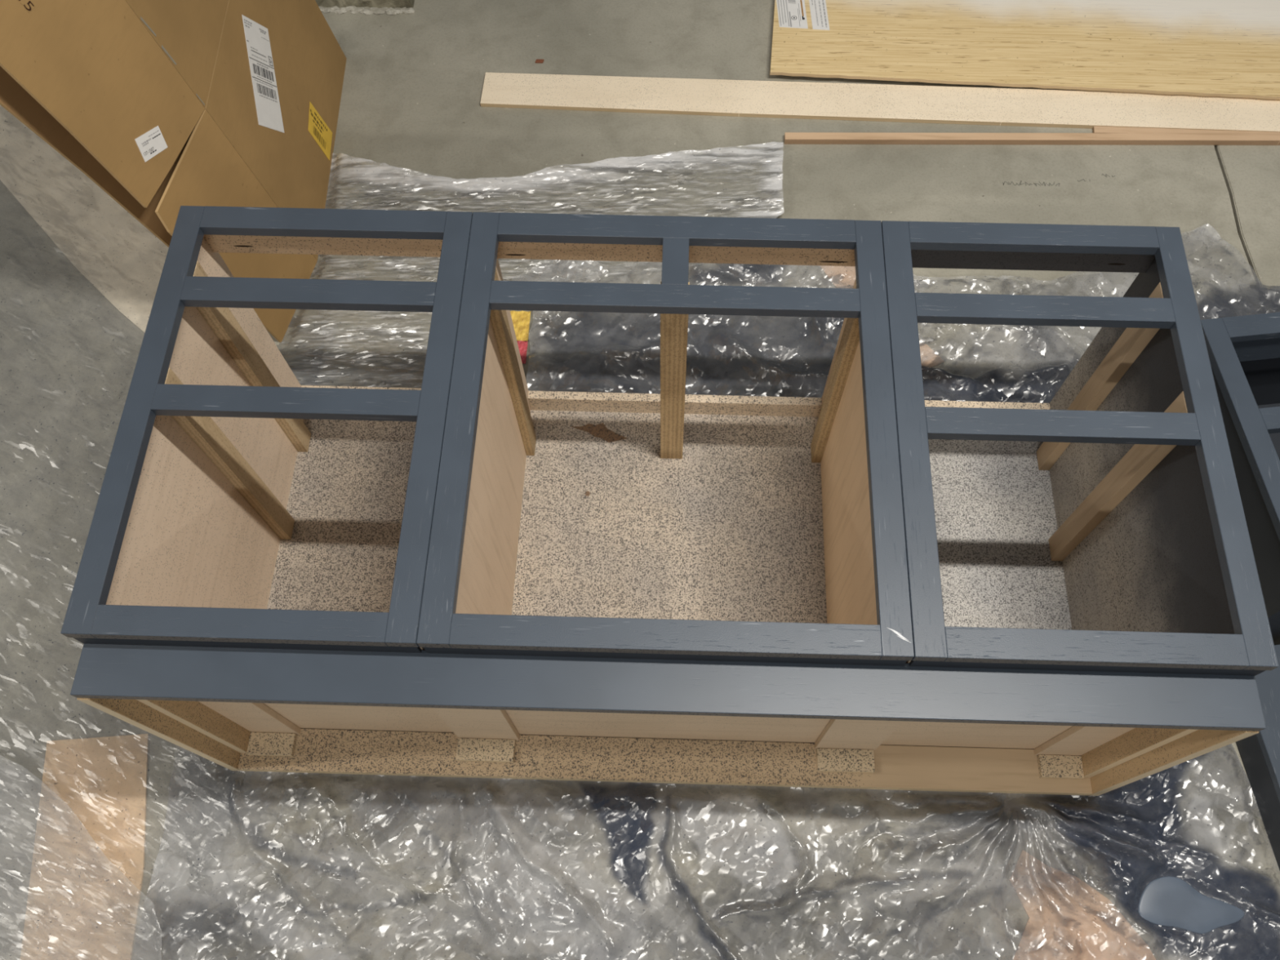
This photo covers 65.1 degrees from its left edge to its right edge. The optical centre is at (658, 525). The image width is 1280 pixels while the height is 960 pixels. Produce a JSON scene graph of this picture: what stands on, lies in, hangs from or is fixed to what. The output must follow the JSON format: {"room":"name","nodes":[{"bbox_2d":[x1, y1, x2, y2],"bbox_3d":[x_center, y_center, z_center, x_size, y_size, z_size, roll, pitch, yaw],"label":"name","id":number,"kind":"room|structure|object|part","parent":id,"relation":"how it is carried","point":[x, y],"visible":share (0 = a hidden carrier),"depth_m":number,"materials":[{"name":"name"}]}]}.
{"room":"workshop","nodes":[
{"label":"workshop","id":0,"kind":"room"},
{"bbox_2d":[0,0,1279,959],"bbox_3d":[-0.166,-0.490,2.332,7.200,0.100,4.400,1,66,1],"label":"floor","id":1,"kind":"structure","parent":0,"point":[412,87],"depth_m":2.13,"materials":[{"name":"concrete"}]},
{"bbox_2d":[20,733,148,959],"bbox_3d":[-1.011,0.678,1.763,0.198,0.004,0.625,-6,66,-3],"label":"cardboard sheet","id":2,"kind":"object","parent":1,"relation":"on","point":[108,832],"visible":1,"depth_m":1.80,"materials":[{"name":"brown cardboard"}]},
{"bbox_2d":[0,105,168,333],"bbox_3d":[-1.516,-0.784,2.407,1.185,0.005,1.040,1,66,1],"label":"panel","id":3,"kind":"object","parent":1,"relation":"on","point":[99,236],"visible":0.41,"depth_m":2.37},
{"bbox_2d":[0,111,231,959],"bbox_3d":[-1.511,-0.162,2.124,1.533,0.019,2.653,1,66,1],"label":"plastic sheet","id":4,"kind":"object","parent":1,"relation":"on","point":[7,111],"visible":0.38,"depth_m":1.98,"materials":[{"name":"clear plastic"}]},
{"bbox_2d":[3,772,151,957],"bbox_3d":[-1.216,0.719,1.704,0.781,0.022,0.720,1,66,1],"label":"plastic sheet","id":5,"kind":"object","parent":4,"relation":"on","point":[14,772],"visible":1,"depth_m":1.75,"materials":[{"name":"clear plastic"}]},
{"bbox_2d":[0,0,346,342],"bbox_3d":[-0.951,-1.004,1.904,0.322,1.100,0.940,1,66,1],"label":"carton","id":6,"kind":"object","parent":1,"relation":"on","point":[165,106],"visible":0.99,"depth_m":1.90,"materials":[{"name":"brown cardboard"}]},
{"bbox_2d":[142,130,158,146],"bbox_3d":[-0.912,-0.697,1.799,0.002,0.018,0.052,13,67,6],"label":"print","id":7,"kind":"object","parent":6,"relation":"on","point":[149,138],"depth_m":1.80},
{"bbox_3d":[-0.933,-1.229,1.757,0.112,0.649,0.653,-1,66,0],"label":"panel","id":8,"kind":"part","parent":6,"relation":"part of","materials":[{"name":"cardboard"}]},
{"bbox_2d":[244,19,276,102],"bbox_3d":[-0.853,-0.996,2.151,0.019,0.156,0.167,-6,66,-3],"label":"print","id":9,"kind":"object","parent":6,"relation":"attached to","point":[260,45],"depth_m":2.15},
{"bbox_3d":[-0.841,-1.004,2.260,0.079,0.449,0.651,-1,66,0],"label":"panel","id":10,"kind":"part","parent":6,"relation":"part of","materials":[{"name":"cardboard"}]},
{"bbox_2d":[310,108,327,132],"bbox_3d":[-0.814,-0.964,2.398,0.013,0.082,0.037,1,66,1],"label":"print","id":11,"kind":"object","parent":6,"relation":"attached to","point":[317,122],"depth_m":2.40},
{"bbox_2d":[60,205,472,732],"bbox_3d":[-0.548,-0.059,1.755,0.474,0.610,0.724,1,66,1],"label":"base cabinet","id":12,"kind":"object","parent":1,"relation":"on","point":[241,504],"visible":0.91,"depth_m":1.61,"materials":[{"name":"blue paint"}]},
{"bbox_3d":[-0.774,-0.062,1.767,0.016,0.591,0.713,1,66,1],"label":"panel","id":13,"kind":"part","parent":12,"relation":"part of","materials":[{"name":"brown wood"}]},
{"bbox_3d":[-0.559,0.134,1.347,0.393,0.019,0.042,1,66,1],"label":"frame rail","id":14,"kind":"part","parent":12,"relation":"part of","materials":[{"name":"blue paint"}]},
{"bbox_3d":[-0.549,-0.182,1.486,0.393,0.019,0.043,1,66,1],"label":"frame rail","id":15,"kind":"part","parent":12,"relation":"part of","materials":[{"name":"blue paint"}]},
{"bbox_3d":[-0.543,-0.361,1.565,0.393,0.019,0.044,1,66,1],"label":"frame rail","id":16,"kind":"part","parent":12,"relation":"part of","materials":[{"name":"blue paint"}]},
{"bbox_3d":[-0.539,-0.490,1.622,0.393,0.019,0.043,1,66,1],"label":"frame rail","id":17,"kind":"part","parent":12,"relation":"part of","materials":[{"name":"blue paint"}]},
{"bbox_3d":[-0.546,0.058,2.022,0.440,0.014,0.676,1,66,1],"label":"panel","id":18,"kind":"part","parent":12,"relation":"part of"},
{"bbox_3d":[-0.556,0.258,1.615,0.440,0.570,0.018,1,66,1],"label":"panel","id":19,"kind":"part","parent":12,"relation":"part of","materials":[{"name":"brown wood"}]},
{"bbox_2d":[315,0,414,14],"bbox_3d":[-0.990,-1.541,2.678,0.694,0.122,0.347,1,66,1],"label":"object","id":20,"kind":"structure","parent":1,"relation":"on","point":[388,6],"depth_m":2.66,"materials":[{"name":"plastic"}]},
{"bbox_2d":[510,311,530,364],"bbox_3d":[-0.318,-0.422,2.244,0.052,0.003,0.140,1,66,1],"label":"wrapper","id":21,"kind":"object","parent":1,"relation":"on","point":[521,319],"visible":0.52,"depth_m":2.25,"materials":[{"name":"yellow plastic"}]},
{"bbox_2d":[281,142,784,386],"bbox_3d":[-0.285,-0.552,2.284,1.212,0.035,0.874,1,66,1],"label":"plastic sheet","id":22,"kind":"object","parent":1,"relation":"on","point":[380,174],"visible":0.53,"depth_m":2.40,"materials":[{"name":"clear plastic"}]},
{"bbox_2d":[535,58,543,62],"bbox_3d":[-0.307,-1.198,2.587,0.022,0.004,0.011,1,66,1],"label":"chip","id":23,"kind":"object","parent":1,"relation":"on","point":[536,60],"visible":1,"depth_m":2.58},
{"bbox_2d":[416,212,914,742],"bbox_3d":[0.019,-0.045,1.747,0.657,0.610,0.724,1,66,1],"label":"base cabinet","id":24,"kind":"object","parent":1,"relation":"on","point":[671,523],"visible":0.99,"depth_m":1.73,"materials":[{"name":"blue paint"}]},
{"bbox_3d":[-0.296,-0.050,1.761,0.022,0.591,0.713,1,66,1],"label":"panel","id":25,"kind":"part","parent":24,"relation":"part of","materials":[{"name":"brown wood"}]},
{"bbox_3d":[0.009,0.148,1.340,0.572,0.019,0.043,1,66,1],"label":"frame rail","id":26,"kind":"part","parent":24,"relation":"part of","materials":[{"name":"blue paint"}]},
{"bbox_3d":[0.013,0.272,1.607,0.616,0.570,0.018,1,66,1],"label":"panel","id":27,"kind":"part","parent":24,"relation":"part of","materials":[{"name":"brown wood"}]},
{"bbox_3d":[0.024,0.072,2.015,0.616,0.014,0.676,1,66,1],"label":"panel","id":28,"kind":"part","parent":24,"relation":"part of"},
{"bbox_3d":[0.025,-0.352,1.560,0.572,0.019,0.042,1,66,1],"label":"frame rail","id":29,"kind":"part","parent":24,"relation":"part of","materials":[{"name":"blue paint"}]},
{"bbox_3d":[0.028,-0.474,1.614,0.572,0.019,0.044,1,66,1],"label":"frame rail","id":30,"kind":"part","parent":24,"relation":"part of","materials":[{"name":"blue paint"}]},
{"bbox_3d":[0.338,-0.034,1.752,0.013,0.591,0.713,1,66,1],"label":"panel","id":31,"kind":"part","parent":24,"relation":"part of","materials":[{"name":"brown wood"}]},
{"bbox_2d":[70,643,1266,795],"bbox_3d":[0.008,0.327,1.611,1.600,0.559,0.078,1,66,1],"label":"toe kick base","id":32,"kind":"object","parent":1,"relation":"on","point":[1127,728],"visible":1,"depth_m":1.37,"materials":[{"name":"blue paint"}]},
{"bbox_3d":[-0.783,0.310,1.630,0.018,0.541,0.078,1,66,1],"label":"panel","id":33,"kind":"part","parent":32,"relation":"part of","materials":[{"name":"brown wood"}]},
{"bbox_3d":[0.008,0.436,1.858,1.564,0.020,0.078,1,66,1],"label":"rail","id":34,"kind":"part","parent":32,"relation":"part of","materials":[{"name":"brown wood"}]},
{"bbox_3d":[0.798,0.351,1.609,0.018,0.541,0.078,1,66,1],"label":"panel","id":35,"kind":"part","parent":32,"relation":"part of","materials":[{"name":"brown wood"}]},
{"bbox_2d":[137,748,1279,959],"bbox_3d":[0.277,0.692,1.720,2.443,0.063,0.870,1,66,1],"label":"plastic sheet","id":36,"kind":"object","parent":1,"relation":"on","point":[1136,830],"visible":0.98,"depth_m":1.77,"materials":[{"name":"clear plastic"}]},
{"bbox_2d":[1137,875,1244,933],"bbox_3d":[0.933,0.666,1.756,0.183,0.002,0.087,11,67,5],"label":"paint spill","id":37,"kind":"object","parent":36,"relation":"on","point":[1166,900],"visible":1,"depth_m":1.75,"materials":[{"name":"grey paint"}]},
{"bbox_2d":[819,265,855,288],"bbox_3d":[0.431,-0.578,2.313,0.130,0.003,0.080,1,66,1],"label":"scrap","id":38,"kind":"object","parent":1,"relation":"on","point":[837,276],"visible":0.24,"depth_m":2.31,"materials":[{"name":"beige cardboard"}]},
{"bbox_2d":[480,72,1279,132],"bbox_3d":[0.753,-1.056,2.518,2.399,0.012,0.116,2,66,1],"label":"wood board","id":39,"kind":"object","parent":1,"relation":"on","point":[690,96],"visible":1,"depth_m":2.52,"materials":[{"name":"brown wood"}]},
{"bbox_2d":[527,225,1279,403],"bbox_3d":[0.761,-0.459,2.230,2.207,0.055,0.658,6,66,3],"label":"plastic sheet","id":40,"kind":"object","parent":1,"relation":"on","point":[596,352],"visible":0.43,"depth_m":2.19,"materials":[{"name":"clear plastic"}]},
{"bbox_2d":[919,342,944,368],"bbox_3d":[0.579,-0.376,2.224,0.108,0.003,0.081,8,66,4],"label":"scrap","id":41,"kind":"object","parent":1,"relation":"on","point":[927,357],"visible":0.35,"depth_m":2.22,"materials":[{"name":"beige cardboard"}]},
{"bbox_2d":[769,0,1279,99],"bbox_3d":[1.184,-1.639,2.764,1.772,0.029,1.273,1,66,1],"label":"plywood sheet","id":42,"kind":"object","parent":1,"relation":"on","point":[1225,48],"visible":1,"depth_m":2.58,"materials":[{"name":"brown wood"}]},
{"bbox_2d":[777,0,789,26],"bbox_3d":[0.325,-1.346,2.621,0.030,0.001,0.114,1,66,1],"label":"print","id":43,"kind":"object","parent":42,"relation":"on","point":[778,0],"depth_m":2.62},
{"bbox_2d":[788,3,800,26],"bbox_3d":[0.355,-1.331,2.615,0.030,0.001,0.087,1,66,1],"label":"print","id":44,"kind":"object","parent":42,"relation":"on","point":[798,3],"depth_m":2.61},
{"bbox_2d":[811,0,826,26],"bbox_3d":[0.418,-1.347,2.622,0.039,0.001,0.124,1,66,1],"label":"print","id":45,"kind":"object","parent":42,"relation":"on","point":[811,0],"depth_m":2.62},
{"bbox_2d":[784,132,1279,145],"bbox_3d":[1.154,-0.952,2.468,1.689,0.017,0.023,0,66,0],"label":"wood strip","id":46,"kind":"object","parent":1,"relation":"on","point":[790,138],"visible":1,"depth_m":2.46,"materials":[{"name":"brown wood"}]},
{"bbox_2d":[881,220,1279,748],"bbox_3d":[0.586,-0.030,1.740,0.475,0.610,0.724,1,66,1],"label":"base cabinet","id":47,"kind":"object","parent":1,"relation":"on","point":[1101,526],"visible":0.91,"depth_m":1.59,"materials":[{"name":"blue paint"}]},
{"bbox_3d":[0.575,0.287,1.600,0.442,0.570,0.018,1,66,1],"label":"panel","id":48,"kind":"part","parent":47,"relation":"part of","materials":[{"name":"brown wood"}]},
{"bbox_3d":[0.586,0.087,2.007,0.442,0.014,0.676,1,66,1],"label":"panel","id":49,"kind":"part","parent":47,"relation":"part of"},
{"bbox_3d":[0.597,-0.461,1.607,0.394,0.019,0.042,1,66,1],"label":"frame rail","id":50,"kind":"part","parent":47,"relation":"part of","materials":[{"name":"blue paint"}]},
{"bbox_3d":[0.593,-0.333,1.550,0.394,0.019,0.044,1,66,1],"label":"frame rail","id":51,"kind":"part","parent":47,"relation":"part of","materials":[{"name":"blue paint"}]},
{"bbox_3d":[0.587,-0.146,1.468,0.394,0.019,0.044,1,66,1],"label":"frame rail","id":52,"kind":"part","parent":47,"relation":"part of","materials":[{"name":"blue paint"}]},
{"bbox_3d":[0.577,0.162,1.332,0.394,0.019,0.043,1,66,1],"label":"frame rail","id":53,"kind":"part","parent":47,"relation":"part of","materials":[{"name":"blue paint"}]},
{"bbox_3d":[0.813,-0.021,1.746,0.014,0.591,0.713,1,66,1],"label":"panel","id":54,"kind":"part","parent":47,"relation":"part of","materials":[{"name":"brown wood"}]},
{"bbox_2d":[1009,849,1155,959],"bbox_3d":[0.738,0.790,1.710,0.330,0.003,0.449,1,66,1],"label":"cardboard piece","id":55,"kind":"object","parent":1,"relation":"on","point":[1038,940],"visible":1,"depth_m":1.75,"materials":[{"name":"brown cardboard"}]},
{"bbox_2d":[1092,125,1279,133],"bbox_3d":[1.332,-0.972,2.480,0.514,0.010,0.022,1,66,1],"label":"wood strip","id":56,"kind":"object","parent":1,"relation":"on","point":[1095,129],"visible":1,"depth_m":2.48,"materials":[{"name":"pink wood"}]},
{"bbox_2d":[1200,311,1279,644],"bbox_3d":[1.340,-0.097,1.915,0.620,0.340,0.545,-6,66,-2],"label":"base cabinet","id":57,"kind":"object","parent":1,"relation":"on","point":[1243,351],"visible":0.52,"depth_m":1.79,"materials":[{"name":"blue paint"}]},
{"bbox_3d":[1.044,-0.062,1.911,0.090,0.321,0.534,1,66,1],"label":"panel","id":58,"kind":"part","parent":57,"relation":"part of","materials":[{"name":"blue paint"}]},
{"bbox_3d":[1.312,-0.389,1.868,0.536,0.019,0.044,-6,66,-2],"label":"frame rail","id":59,"kind":"part","parent":57,"relation":"part of","materials":[{"name":"blue paint"}]},
{"bbox_3d":[1.311,-0.329,2.028,0.580,0.321,0.018,-6,66,-2],"label":"panel","id":60,"kind":"part","parent":57,"relation":"part of","materials":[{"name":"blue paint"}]},
{"bbox_3d":[1.339,-0.039,2.068,0.580,0.012,0.519,-6,66,-2],"label":"panel","id":61,"kind":"part","parent":57,"relation":"part of","materials":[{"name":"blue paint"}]},
{"bbox_3d":[1.333,-0.212,1.790,0.536,0.019,0.043,-6,66,-2],"label":"frame rail","id":62,"kind":"part","parent":57,"relation":"part of","materials":[{"name":"blue paint"}]},
{"bbox_3d":[1.368,0.143,1.820,0.580,0.321,0.018,-6,66,-2],"label":"panel","id":63,"kind":"part","parent":57,"relation":"part of","materials":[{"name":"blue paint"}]},
{"bbox_2d":[1235,644,1279,870],"bbox_3d":[1.345,0.490,1.795,0.500,0.086,0.590,-6,66,-2],"label":"cabinet","id":64,"kind":"object","parent":1,"relation":"on","point":[1260,753],"visible":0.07,"depth_m":1.81,"materials":[{"name":"blue paint"}]}
]}

